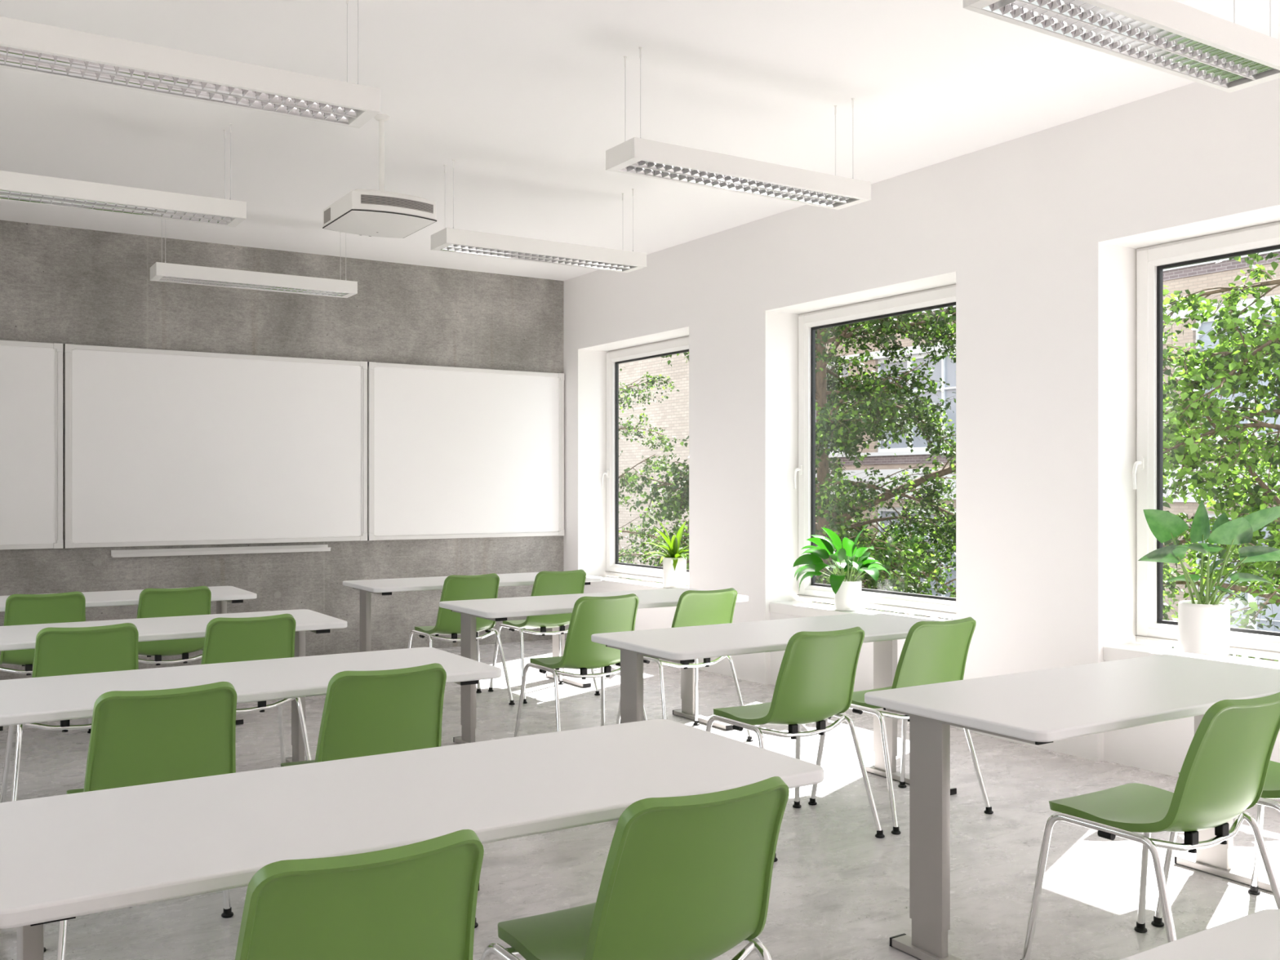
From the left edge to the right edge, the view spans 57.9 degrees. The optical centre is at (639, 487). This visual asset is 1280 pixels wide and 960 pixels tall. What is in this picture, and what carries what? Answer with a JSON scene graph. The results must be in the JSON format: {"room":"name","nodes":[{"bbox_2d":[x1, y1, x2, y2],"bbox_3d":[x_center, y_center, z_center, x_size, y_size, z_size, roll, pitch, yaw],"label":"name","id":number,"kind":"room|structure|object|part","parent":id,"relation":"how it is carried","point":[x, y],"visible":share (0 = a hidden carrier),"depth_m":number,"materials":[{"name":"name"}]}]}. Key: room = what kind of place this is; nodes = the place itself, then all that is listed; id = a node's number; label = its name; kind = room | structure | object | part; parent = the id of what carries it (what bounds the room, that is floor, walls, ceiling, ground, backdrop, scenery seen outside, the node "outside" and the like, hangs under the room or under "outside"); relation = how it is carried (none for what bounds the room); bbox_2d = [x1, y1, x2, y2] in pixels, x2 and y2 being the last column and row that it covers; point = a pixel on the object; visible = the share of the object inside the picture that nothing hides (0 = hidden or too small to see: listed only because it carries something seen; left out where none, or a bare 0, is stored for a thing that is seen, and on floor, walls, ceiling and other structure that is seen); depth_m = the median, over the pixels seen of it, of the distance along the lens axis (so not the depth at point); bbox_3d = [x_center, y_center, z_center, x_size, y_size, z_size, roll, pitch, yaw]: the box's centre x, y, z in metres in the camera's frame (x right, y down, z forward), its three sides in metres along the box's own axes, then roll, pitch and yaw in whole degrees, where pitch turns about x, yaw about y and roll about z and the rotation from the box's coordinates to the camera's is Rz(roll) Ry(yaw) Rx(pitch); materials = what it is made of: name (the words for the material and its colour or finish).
{"room":"classroom","nodes":[
{"label":"classroom","id":0,"kind":"room"},
{"bbox_2d":[0,220,563,679],"bbox_3d":[-3.316,-0.251,8.958,6.920,3.241,0.200,0,0,-32],"label":"wall","id":1,"kind":"structure","parent":0,"point":[60,285],"depth_m":9.16,"materials":[{"name":"concrete"}]},
{"bbox_2d":[0,339,62,550],"bbox_3d":[-4.910,-0.295,7.804,1.833,1.466,0.043,0,0,-32],"label":"whiteboard","id":2,"kind":"object","parent":1,"relation":"attached to","point":[31,373],"visible":1,"depth_m":8.18,"materials":[{"name":"white ceramic"}]},
{"bbox_2d":[64,343,367,548],"bbox_3d":[-3.184,-0.295,8.896,2.230,1.466,0.043,0,0,-32],"label":"whiteboard","id":3,"kind":"object","parent":1,"relation":"attached to","point":[162,447],"visible":1,"depth_m":8.84,"materials":[{"name":"white ceramic"}]},
{"bbox_2d":[111,544,330,557],"bbox_3d":[-3.176,0.487,8.875,1.604,0.050,0.086,0,0,-32],"label":"tray","id":4,"kind":"object","parent":1,"relation":"attached to","point":[313,548],"visible":1,"depth_m":8.84,"materials":[{"name":"white metal"}]},
{"bbox_2d":[367,361,564,540],"bbox_3d":[-1.462,-0.295,9.984,1.820,1.466,0.043,0,0,-32],"label":"whiteboard","id":5,"kind":"object","parent":1,"relation":"attached to","point":[453,452],"visible":1,"depth_m":9.94,"materials":[{"name":"white plastic"}]},
{"bbox_2d":[0,0,1279,280],"bbox_3d":[0.958,-1.971,2.196,6.920,0.200,16.200,0,0,-32],"label":"ceiling","id":6,"kind":"structure","parent":0,"point":[528,100],"depth_m":5.64,"materials":[{"name":"white paint"}]},
{"bbox_2d":[0,123,246,226],"bbox_3d":[-2.652,-1.625,5.687,1.342,0.491,0.235,0,0,-32],"label":"pendant luminaire","id":7,"kind":"object","parent":6,"relation":"hanging from","point":[14,186],"visible":1,"depth_m":5.68,"materials":[{"name":"white metal"}]},
{"bbox_3d":[-2.652,-1.405,5.687,1.242,0.049,0.004,0,0,-32],"label":"rail","id":8,"kind":"part","parent":7,"relation":"part of","materials":[{"name":"white metal"}]},
{"bbox_2d":[0,0,380,128],"bbox_3d":[-1.584,-1.625,3.996,1.342,0.491,0.235,0,0,-32],"label":"pendant luminaire","id":9,"kind":"object","parent":6,"relation":"hanging from","point":[28,46],"visible":1,"depth_m":3.95,"materials":[{"name":"white metal"}]},
{"bbox_3d":[-1.584,-1.405,3.996,1.242,0.049,0.004,0,0,-32],"label":"rail","id":10,"kind":"part","parent":9,"relation":"part of","materials":[{"name":"white metal"}]},
{"bbox_2d":[150,218,357,297],"bbox_3d":[-2.643,-1.625,7.987,1.342,0.491,0.235,0,0,-32],"label":"pendant luminaire","id":11,"kind":"object","parent":6,"relation":"hanging from","point":[159,271],"visible":0.89,"depth_m":7.88,"materials":[{"name":"white metal"}]},
{"bbox_3d":[-2.643,-1.405,7.987,1.242,0.049,0.004,0,0,-32],"label":"rail","id":12,"kind":"part","parent":11,"relation":"part of","materials":[{"name":"white metal"}]},
{"bbox_2d":[322,113,436,238],"bbox_3d":[-1.318,-1.579,5.834,0.434,0.584,0.566,0,0,-32],"label":"ceiling projector","id":13,"kind":"object","parent":6,"relation":"hanging from","point":[382,213],"visible":1,"depth_m":5.68,"materials":[{"name":"white plastic"}]},
{"bbox_2d":[324,207,330,223],"bbox_3d":[-1.579,-1.371,5.844,0.004,0.062,0.100,0,0,-32],"label":"vent","id":14,"kind":"object","parent":13,"relation":"attached to","point":[327,210],"depth_m":5.84,"materials":[{"name":"grey plastic"}]},
{"bbox_2d":[360,194,433,213],"bbox_3d":[-1.169,-1.378,5.615,0.370,0.042,0.036,0,0,-33],"label":"vent grille","id":15,"kind":"object","parent":13,"relation":"attached to","point":[391,202],"depth_m":5.59,"materials":[{"name":"grey metal"}]},
{"bbox_2d":[431,159,646,272],"bbox_3d":[-0.588,-1.625,6.991,1.342,0.491,0.235,0,0,-32],"label":"pendant luminaire","id":16,"kind":"object","parent":6,"relation":"hanging from","point":[447,239],"visible":1,"depth_m":6.89,"materials":[{"name":"white metal"}]},
{"bbox_3d":[-0.588,-1.405,6.991,1.242,0.049,0.004,0,0,-32],"label":"rail","id":17,"kind":"part","parent":16,"relation":"part of","materials":[{"name":"white metal"}]},
{"bbox_2d":[605,46,871,209],"bbox_3d":[0.480,-1.625,5.301,1.342,0.491,0.235,0,0,-32],"label":"pendant luminaire","id":18,"kind":"object","parent":6,"relation":"hanging from","point":[635,156],"visible":1,"depth_m":5.19,"materials":[{"name":"white metal"}]},
{"bbox_3d":[0.480,-1.405,5.301,1.242,0.049,0.004,0,0,-32],"label":"rail","id":19,"kind":"part","parent":18,"relation":"part of","materials":[{"name":"white metal"}]},
{"bbox_2d":[963,0,1279,93],"bbox_3d":[1.560,-1.625,3.593,1.342,0.491,0.235,0,0,-32],"label":"pendant luminaire","id":20,"kind":"object","parent":6,"relation":"hanging from","point":[1171,37],"visible":1,"depth_m":3.58,"materials":[{"name":"white metal"}]},
{"bbox_3d":[1.560,-1.405,3.593,1.242,0.049,0.004,0,0,-32],"label":"rail","id":21,"kind":"part","parent":20,"relation":"part of","materials":[{"name":"white metal"}]},
{"bbox_2d":[0,638,1279,959],"bbox_3d":[0.971,1.470,2.204,6.950,0.200,16.200,0,0,-32],"label":"floor","id":22,"kind":"structure","parent":0,"point":[839,891],"depth_m":4.30,"materials":[{"name":"concrete"}]},
{"bbox_2d":[0,591,92,733],"bbox_3d":[-3.151,0.953,6.095,0.574,0.834,0.565,0,0,-32],"label":"chair","id":23,"kind":"object","parent":22,"relation":"on","point":[63,607],"visible":0.48,"depth_m":5.90,"materials":[{"name":"green plastic"}]},
{"bbox_3d":[-2.949,1.131,6.239,0.063,0.447,0.520,0,0,-32],"label":"leg frame","id":24,"kind":"part","parent":23,"relation":"part of","materials":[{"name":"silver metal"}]},
{"bbox_2d":[0,622,138,802],"bbox_3d":[-2.277,0.953,4.713,0.574,0.834,0.565,0,0,-32],"label":"chair","id":25,"kind":"object","parent":22,"relation":"on","point":[58,651],"visible":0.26,"depth_m":4.51,"materials":[{"name":"green plastic"}]},
{"bbox_3d":[-2.493,1.131,4.592,0.063,0.447,0.520,0,0,-32],"label":"leg frame","id":26,"kind":"part","parent":25,"relation":"part of","materials":[{"name":"silver metal"}]},
{"bbox_2d":[0,586,257,724],"bbox_3d":[-3.062,0.992,6.525,1.620,0.753,0.665,0,0,-32],"label":"table","id":27,"kind":"object","parent":22,"relation":"on","point":[221,594],"visible":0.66,"depth_m":6.62,"materials":[{"name":"white laminate"}]},
{"bbox_3d":[-2.539,0.956,7.023,0.034,0.619,0.128,0,0,-32],"label":"leg","id":28,"kind":"part","parent":27,"relation":"part of","materials":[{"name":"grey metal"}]},
{"bbox_2d":[44,681,236,959],"bbox_3d":[-1.404,0.953,3.331,0.574,0.834,0.565,0,0,-32],"label":"chair","id":29,"kind":"object","parent":22,"relation":"on","point":[137,737],"visible":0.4,"depth_m":3.13,"materials":[{"name":"green plastic"}]},
{"bbox_3d":[-1.620,1.131,3.210,0.063,0.447,0.520,0,0,-32],"label":"leg frame","id":30,"kind":"part","parent":29,"relation":"part of","materials":[{"name":"silver metal"}]},
{"bbox_3d":[-1.202,1.131,3.474,0.063,0.447,0.520,0,0,-32],"label":"leg frame","id":31,"kind":"part","parent":29,"relation":"part of","materials":[{"name":"silver metal"}]},
{"bbox_2d":[0,608,346,762],"bbox_3d":[-2.189,0.992,5.143,1.620,0.753,0.665,0,0,-32],"label":"table","id":32,"kind":"object","parent":22,"relation":"on","point":[23,637],"visible":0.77,"depth_m":5.26,"materials":[{"name":"white laminate"}]},
{"bbox_3d":[-1.665,0.956,5.641,0.034,0.619,0.128,0,0,-32],"label":"leg","id":33,"kind":"part","parent":32,"relation":"part of","materials":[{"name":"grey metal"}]},
{"bbox_2d":[136,586,211,665],"bbox_3d":[-2.623,0.953,6.428,0.574,0.834,0.565,0,0,-32],"label":"chair","id":34,"kind":"object","parent":22,"relation":"on","point":[193,601],"visible":0.57,"depth_m":6.25,"materials":[{"name":"green plastic"}]},
{"bbox_2d":[0,647,501,890],"bbox_3d":[-1.315,0.992,3.760,1.620,0.753,0.665,0,0,-32],"label":"table","id":35,"kind":"object","parent":22,"relation":"on","point":[72,696],"visible":0.63,"depth_m":3.70,"materials":[{"name":"white laminate"}]},
{"bbox_2d":[200,613,311,763],"bbox_3d":[-1.750,0.953,5.046,0.574,0.834,0.565,0,0,-32],"label":"chair","id":36,"kind":"object","parent":22,"relation":"on","point":[226,640],"visible":0.37,"depth_m":4.86,"materials":[{"name":"green plastic"}]},
{"bbox_3d":[-1.548,1.131,5.190,0.063,0.447,0.520,0,0,-32],"label":"leg frame","id":37,"kind":"part","parent":36,"relation":"part of","materials":[{"name":"silver metal"}]},
{"bbox_2d":[235,829,484,959],"bbox_3d":[-0.530,0.953,1.949,0.574,0.834,0.565,0,0,-32],"label":"chair","id":38,"kind":"object","parent":22,"relation":"on","point":[417,900],"visible":1,"depth_m":1.74,"materials":[{"name":"green plastic"}]},
{"bbox_2d":[280,662,478,928],"bbox_3d":[-0.876,0.953,3.664,0.574,0.834,0.565,0,0,-32],"label":"chair","id":39,"kind":"object","parent":22,"relation":"on","point":[376,712],"visible":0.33,"depth_m":3.46,"materials":[{"name":"green plastic"}]},
{"bbox_2d":[0,719,823,959],"bbox_3d":[-0.442,0.992,2.378,1.620,0.753,0.665,0,0,-32],"label":"table","id":40,"kind":"object","parent":22,"relation":"on","point":[72,855],"visible":0.94,"depth_m":2.22,"materials":[{"name":"white laminate"}]},
{"bbox_3d":[-1.117,0.956,2.119,0.034,0.619,0.128,0,0,-32],"label":"leg","id":41,"kind":"part","parent":40,"relation":"part of","materials":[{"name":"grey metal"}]},
{"bbox_2d":[407,573,515,705],"bbox_3d":[-1.161,0.953,7.353,0.574,0.834,0.565,0,0,-32],"label":"chair","id":42,"kind":"object","parent":22,"relation":"on","point":[455,588],"visible":0.74,"depth_m":7.17,"materials":[{"name":"green plastic"}]},
{"bbox_3d":[-1.377,1.131,7.232,0.063,0.447,0.520,0,0,-32],"label":"leg frame","id":43,"kind":"part","parent":42,"relation":"part of","materials":[{"name":"silver metal"}]},
{"bbox_3d":[-0.959,1.131,7.496,0.063,0.447,0.520,0,0,-32],"label":"leg frame","id":44,"kind":"part","parent":42,"relation":"part of","materials":[{"name":"silver metal"}]},
{"bbox_2d":[342,572,601,688],"bbox_3d":[-1.105,0.992,7.761,1.620,0.753,0.665,0,0,-32],"label":"table","id":45,"kind":"object","parent":22,"relation":"on","point":[380,586],"visible":0.56,"depth_m":7.49,"materials":[{"name":"white laminate"}]},
{"bbox_3d":[-1.781,0.956,7.503,0.034,0.619,0.128,0,0,-32],"label":"leg","id":46,"kind":"part","parent":45,"relation":"part of","materials":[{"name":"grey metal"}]},
{"bbox_3d":[-0.582,0.956,8.260,0.034,0.619,0.128,0,0,-32],"label":"leg","id":47,"kind":"part","parent":45,"relation":"part of","materials":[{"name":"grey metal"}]},
{"bbox_2d":[488,569,599,703],"bbox_3d":[-0.634,0.953,7.686,0.574,0.834,0.565,0,0,-32],"label":"chair","id":48,"kind":"object","parent":22,"relation":"on","point":[570,582],"visible":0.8,"depth_m":7.51,"materials":[{"name":"green plastic"}]},
{"bbox_3d":[-0.850,1.131,7.565,0.063,0.447,0.520,0,0,-32],"label":"leg frame","id":49,"kind":"part","parent":48,"relation":"part of","materials":[{"name":"silver metal"}]},
{"bbox_3d":[-0.432,1.131,7.829,0.063,0.447,0.520,0,0,-32],"label":"leg frame","id":50,"kind":"part","parent":48,"relation":"part of","materials":[{"name":"silver metal"}]},
{"bbox_2d":[514,593,647,737],"bbox_3d":[-0.287,0.953,5.971,0.574,0.834,0.565,0,0,-32],"label":"chair","id":51,"kind":"object","parent":22,"relation":"on","point":[590,615],"visible":0.81,"depth_m":5.79,"materials":[{"name":"green plastic"}]},
{"bbox_3d":[-0.503,1.131,5.850,0.063,0.447,0.520,0,0,-32],"label":"leg frame","id":52,"kind":"part","parent":51,"relation":"part of","materials":[{"name":"silver metal"}]},
{"bbox_3d":[-0.086,1.131,6.114,0.063,0.447,0.520,0,0,-32],"label":"leg frame","id":53,"kind":"part","parent":51,"relation":"part of","materials":[{"name":"silver metal"}]},
{"bbox_2d":[439,587,748,744],"bbox_3d":[-0.232,0.992,6.379,1.620,0.753,0.665,0,0,-32],"label":"table","id":54,"kind":"object","parent":22,"relation":"on","point":[491,609],"visible":0.76,"depth_m":6.16,"materials":[{"name":"white laminate"}]},
{"bbox_3d":[-0.907,0.956,6.120,0.034,0.619,0.128,0,0,-32],"label":"leg","id":55,"kind":"part","parent":54,"relation":"part of","materials":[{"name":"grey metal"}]},
{"bbox_3d":[0.291,0.956,6.878,0.034,0.619,0.128,0,0,-32],"label":"leg","id":56,"kind":"part","parent":54,"relation":"part of","materials":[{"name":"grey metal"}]},
{"bbox_2d":[480,776,789,959],"bbox_3d":[-0.003,0.953,2.282,0.574,0.834,0.565,0,0,-32],"label":"chair","id":57,"kind":"object","parent":22,"relation":"on","point":[685,877],"visible":1,"depth_m":2.10,"materials":[{"name":"green plastic"}]},
{"bbox_3d":[-0.219,1.131,2.162,0.063,0.447,0.520,0,0,-32],"label":"leg frame","id":58,"kind":"part","parent":57,"relation":"part of","materials":[{"name":"silver metal"}]},
{"bbox_3d":[0.199,1.131,2.426,0.063,0.447,0.520,0,0,-32],"label":"leg frame","id":59,"kind":"part","parent":57,"relation":"part of","materials":[{"name":"silver metal"}]},
{"bbox_2d":[616,587,753,742],"bbox_3d":[0.239,0.953,6.303,0.574,0.834,0.565,0,0,-32],"label":"chair","id":60,"kind":"object","parent":22,"relation":"on","point":[694,607],"visible":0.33,"depth_m":6.12,"materials":[{"name":"green plastic"}]},
{"bbox_3d":[0.023,1.131,6.183,0.063,0.447,0.520,0,0,-32],"label":"leg frame","id":61,"kind":"part","parent":60,"relation":"part of","materials":[{"name":"silver metal"}]},
{"bbox_3d":[0.441,1.131,6.447,0.063,0.447,0.520,0,0,-32],"label":"leg frame","id":62,"kind":"part","parent":60,"relation":"part of","materials":[{"name":"silver metal"}]},
{"bbox_2d":[591,612,956,795],"bbox_3d":[0.641,0.992,4.997,1.620,0.753,0.665,0,0,-32],"label":"table","id":63,"kind":"object","parent":22,"relation":"on","point":[681,645],"visible":0.61,"depth_m":4.83,"materials":[{"name":"white laminate"}]},
{"bbox_3d":[-0.034,0.956,4.738,0.034,0.619,0.128,0,0,-32],"label":"leg","id":64,"kind":"part","parent":63,"relation":"part of","materials":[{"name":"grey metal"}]},
{"bbox_3d":[1.165,0.956,5.496,0.034,0.619,0.128,0,0,-32],"label":"leg","id":65,"kind":"part","parent":63,"relation":"part of","materials":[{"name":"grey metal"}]},
{"bbox_2d":[706,626,884,862],"bbox_3d":[0.586,0.953,4.588,0.574,0.834,0.565,0,0,-32],"label":"chair","id":66,"kind":"object","parent":22,"relation":"on","point":[815,682],"visible":0.95,"depth_m":4.42,"materials":[{"name":"green plastic"}]},
{"bbox_3d":[0.370,1.131,4.468,0.063,0.447,0.520,0,0,-32],"label":"leg frame","id":67,"kind":"part","parent":66,"relation":"part of","materials":[{"name":"silver metal"}]},
{"bbox_3d":[0.788,1.131,4.732,0.063,0.447,0.520,0,0,-32],"label":"leg frame","id":68,"kind":"part","parent":66,"relation":"part of","materials":[{"name":"silver metal"}]},
{"bbox_2d":[808,617,993,835],"bbox_3d":[1.113,0.953,4.921,0.574,0.834,0.565,0,0,-32],"label":"chair","id":69,"kind":"object","parent":22,"relation":"on","point":[932,652],"visible":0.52,"depth_m":4.73,"materials":[{"name":"green plastic"}]},
{"bbox_3d":[0.897,1.131,4.801,0.063,0.447,0.520,0,0,-32],"label":"leg frame","id":70,"kind":"part","parent":69,"relation":"part of","materials":[{"name":"silver metal"}]},
{"bbox_3d":[1.315,1.131,5.065,0.063,0.447,0.520,0,0,-32],"label":"leg frame","id":71,"kind":"part","parent":69,"relation":"part of","materials":[{"name":"silver metal"}]},
{"bbox_2d":[864,652,1279,959],"bbox_3d":[1.515,0.992,3.615,1.620,0.753,0.665,0,0,-32],"label":"table","id":72,"kind":"object","parent":22,"relation":"on","point":[1043,706],"visible":0.97,"depth_m":3.37,"materials":[{"name":"white laminate"}]},
{"bbox_3d":[0.840,0.956,3.356,0.034,0.619,0.128,0,0,-32],"label":"leg","id":73,"kind":"part","parent":72,"relation":"part of","materials":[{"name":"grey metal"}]},
{"bbox_3d":[2.038,0.956,4.114,0.034,0.619,0.128,0,0,-32],"label":"leg","id":74,"kind":"part","parent":72,"relation":"part of","materials":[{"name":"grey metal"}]},
{"bbox_2d":[1020,692,1279,959],"bbox_3d":[1.460,0.953,3.206,0.574,0.834,0.565,0,0,-32],"label":"chair","id":75,"kind":"object","parent":22,"relation":"on","point":[1223,773],"visible":1,"depth_m":3.05,"materials":[{"name":"green plastic"}]},
{"bbox_3d":[1.244,1.131,3.086,0.063,0.447,0.520,0,0,-32],"label":"leg frame","id":76,"kind":"part","parent":75,"relation":"part of","materials":[{"name":"silver metal"}]},
{"bbox_3d":[1.661,1.131,3.350,0.063,0.447,0.520,0,0,-32],"label":"leg frame","id":77,"kind":"part","parent":75,"relation":"part of","materials":[{"name":"silver metal"}]},
{"bbox_2d":[1120,909,1279,959],"bbox_3d":[0.432,0.992,0.996,1.620,0.753,0.665,0,0,-32],"label":"table","id":78,"kind":"object","parent":22,"relation":"on","point":[1255,935],"visible":1,"depth_m":1.56,"materials":[{"name":"white laminate"}]},
{"bbox_2d":[1151,760,1279,927],"bbox_3d":[1.986,0.953,3.539,0.574,0.834,0.565,0,0,-32],"label":"chair","id":79,"kind":"object","parent":22,"relation":"on","point":[1271,789],"visible":0.21,"depth_m":3.61,"materials":[{"name":"green plastic"}]},
{"bbox_3d":[2.188,1.131,3.683,0.063,0.447,0.520,0,0,-32],"label":"leg frame","id":80,"kind":"part","parent":79,"relation":"part of","materials":[{"name":"silver metal"}]},
{"bbox_2d":[563,77,1279,800],"bbox_3d":[3.679,-0.251,3.974,0.420,3.241,15.700,0,0,-32],"label":"wall","id":81,"kind":"structure","parent":0,"point":[1038,235],"depth_m":6.32,"materials":[{"name":"white paint"}]},
{"bbox_2d":[586,336,688,591],"bbox_3d":[0.083,-0.177,9.649,0.336,2.091,1.726,0,0,-32],"label":"window","id":82,"kind":"structure","parent":81,"relation":"in","point":[677,345],"depth_m":10.29,"materials":[{"name":"white plastic"}]},
{"bbox_3d":[-0.319,-0.062,10.357,0.063,0.145,0.024,0,0,-32],"label":"handle lever","id":83,"kind":"part","parent":82,"relation":"part of","materials":[{"name":"white"}]},
{"bbox_3d":[0.047,0.833,9.626,0.251,0.070,1.724,0,0,-32],"label":"sill","id":84,"kind":"part","parent":82,"relation":"part of","materials":[{"name":"white"}]},
{"bbox_2d":[642,518,688,588],"bbox_3d":[0.207,0.514,9.214,0.435,0.567,0.521,0,0,11],"label":"potted plant","id":85,"kind":"object","parent":82,"relation":"on","point":[674,564],"visible":0.95,"depth_m":9.14,"materials":[{"name":"green plant"}]},
{"bbox_3d":[0.276,0.678,9.217,0.186,0.240,0.186,0,0,-32],"label":"pot","id":86,"kind":"part","parent":85,"relation":"part of","materials":[{"name":"white ceramic"}]},
{"bbox_2d":[769,284,955,621],"bbox_3d":[1.502,-0.177,7.403,0.336,2.091,1.726,0,0,-32],"label":"window","id":87,"kind":"structure","parent":81,"relation":"in","point":[943,296],"depth_m":7.88,"materials":[{"name":"white plastic"}]},
{"bbox_3d":[1.100,-0.062,8.112,0.063,0.145,0.024,0,0,-32],"label":"handle lever","id":88,"kind":"part","parent":87,"relation":"part of","materials":[{"name":"white"}]},
{"bbox_2d":[792,524,890,611],"bbox_3d":[1.279,0.516,7.488,0.576,0.564,0.678,0,0,-32],"label":"potted plant","id":89,"kind":"object","parent":87,"relation":"on","point":[847,593],"visible":1,"depth_m":7.45,"materials":[{"name":"green plant"}]},
{"bbox_3d":[1.350,0.702,7.518,0.178,0.192,0.178,0,0,-32],"label":"pot","id":90,"kind":"part","parent":89,"relation":"part of","materials":[{"name":"white ceramic"}]},
{"bbox_3d":[1.466,0.833,7.380,0.251,0.070,1.724,0,0,-32],"label":"sill","id":91,"kind":"part","parent":87,"relation":"part of","materials":[{"name":"white"}]},
{"bbox_2d":[1103,221,1279,664],"bbox_3d":[2.921,-0.177,5.157,0.336,2.091,1.726,0,0,-32],"label":"window","id":92,"kind":"structure","parent":81,"relation":"in","point":[1151,261],"depth_m":5.85,"materials":[{"name":"white plastic"}]},
{"bbox_3d":[2.519,-0.062,5.866,0.063,0.145,0.024,0,0,-32],"label":"handle lever","id":93,"kind":"part","parent":92,"relation":"part of","materials":[{"name":"white"}]},
{"bbox_3d":[2.885,0.833,5.135,0.251,0.070,1.724,0,0,-32],"label":"sill","id":94,"kind":"part","parent":92,"relation":"part of","materials":[{"name":"white"}]},
{"bbox_2d":[1137,500,1279,657],"bbox_3d":[2.696,0.429,5.423,0.721,0.737,0.300,0,0,10],"label":"potted plant","id":95,"kind":"object","parent":92,"relation":"on","point":[1203,625],"visible":0.98,"depth_m":5.40,"materials":[{"name":"green plant"}]},
{"bbox_3d":[2.664,0.671,5.468,0.222,0.254,0.222,0,0,-32],"label":"pot","id":96,"kind":"part","parent":95,"relation":"part of","materials":[{"name":"white ceramic"}]},
{"label":"outside","id":97,"kind":"structure","parent":0,"visible":0},
{"bbox_3d":[1.641,5.520,20.845,105.000,0.300,105.000,0,0,-32],"label":"ground","id":98,"kind":"structure","parent":97,"visible":0},
{"bbox_2d":[618,367,686,582],"bbox_3d":[-0.922,0.786,24.045,5.762,9.206,6.247,0,0,-32],"label":"leafy tree","id":99,"kind":"object","parent":98,"relation":"on","point":[631,555],"visible":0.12,"depth_m":24.31,"materials":[{"name":"green plant"}]},
{"bbox_2d":[618,351,688,586],"bbox_3d":[-7.039,-1.280,45.762,1.250,13.300,33.800,0,0,-32],"label":"brick building","id":100,"kind":"structure","parent":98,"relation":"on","point":[672,415],"depth_m":33.20,"materials":[{"name":"grey brick"}]},
{"bbox_2d":[622,306,1224,619],"bbox_3d":[2.533,0.677,13.803,7.542,9.421,6.190,0,0,40],"label":"leafy tree","id":101,"kind":"object","parent":98,"relation":"on","point":[869,400],"visible":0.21,"depth_m":13.40,"materials":[{"name":"green plant"}]},
{"bbox_2d":[815,248,1279,661],"bbox_3d":[15.861,-3.630,32.878,8.100,18.000,71.850,0,0,-32],"label":"brick building","id":102,"kind":"structure","parent":98,"relation":"on","point":[1195,277],"depth_m":29.42,"materials":[{"name":"grey"}]},
{"bbox_3d":[4.619,-2.690,43.666,0.020,3.080,9.900,0,0,-32],"label":"pane","id":103,"kind":"part","parent":102,"relation":"part of","materials":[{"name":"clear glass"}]},
{"bbox_3d":[10.603,-2.690,34.198,0.020,3.080,9.900,0,0,-32],"label":"pane","id":104,"kind":"part","parent":102,"relation":"part of","materials":[{"name":"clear glass"}]},
{"bbox_3d":[10.603,2.310,34.198,0.020,3.320,9.900,0,0,-32],"label":"pane","id":105,"kind":"part","parent":102,"relation":"part of","materials":[{"name":"glass"}]},
{"bbox_3d":[12.256,-4.355,31.694,0.660,0.250,70.000,0,0,-32],"label":"cornice","id":106,"kind":"part","parent":102,"relation":"part of","materials":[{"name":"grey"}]},
{"bbox_3d":[12.239,-0.105,31.683,0.700,0.950,70.000,0,0,-32],"label":"cornice","id":107,"kind":"part","parent":102,"relation":"part of","materials":[{"name":"grey"}]},
{"bbox_3d":[12.239,-1.090,31.683,0.700,0.120,70.000,0,0,-32],"label":"cornice","id":108,"kind":"part","parent":102,"relation":"part of","materials":[{"name":"grey"}]},
{"bbox_3d":[12.281,4.670,31.710,0.600,1.400,70.000,0,0,-32],"label":"cornice","id":109,"kind":"part","parent":102,"relation":"part of","materials":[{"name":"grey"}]},
{"bbox_3d":[12.239,-5.550,31.683,0.700,0.120,70.000,0,0,-32],"label":"cornice","id":110,"kind":"part","parent":102,"relation":"part of","materials":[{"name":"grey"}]},
{"bbox_3d":[16.586,-2.690,24.730,0.020,3.080,9.900,0,0,-32],"label":"pane","id":111,"kind":"part","parent":102,"relation":"part of","materials":[{"name":"glass"}]},
{"bbox_3d":[16.586,2.310,24.730,0.020,3.320,9.900,0,0,-32],"label":"pane","id":112,"kind":"part","parent":102,"relation":"part of","materials":[{"name":"glass"}]},
{"bbox_2d":[1163,250,1279,661],"bbox_3d":[5.838,0.505,9.584,5.524,10.582,5.120,0,0,12],"label":"leafy tree","id":113,"kind":"object","parent":98,"relation":"on","point":[1239,357],"visible":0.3,"depth_m":9.41,"materials":[{"name":"green plant"}]}
]}

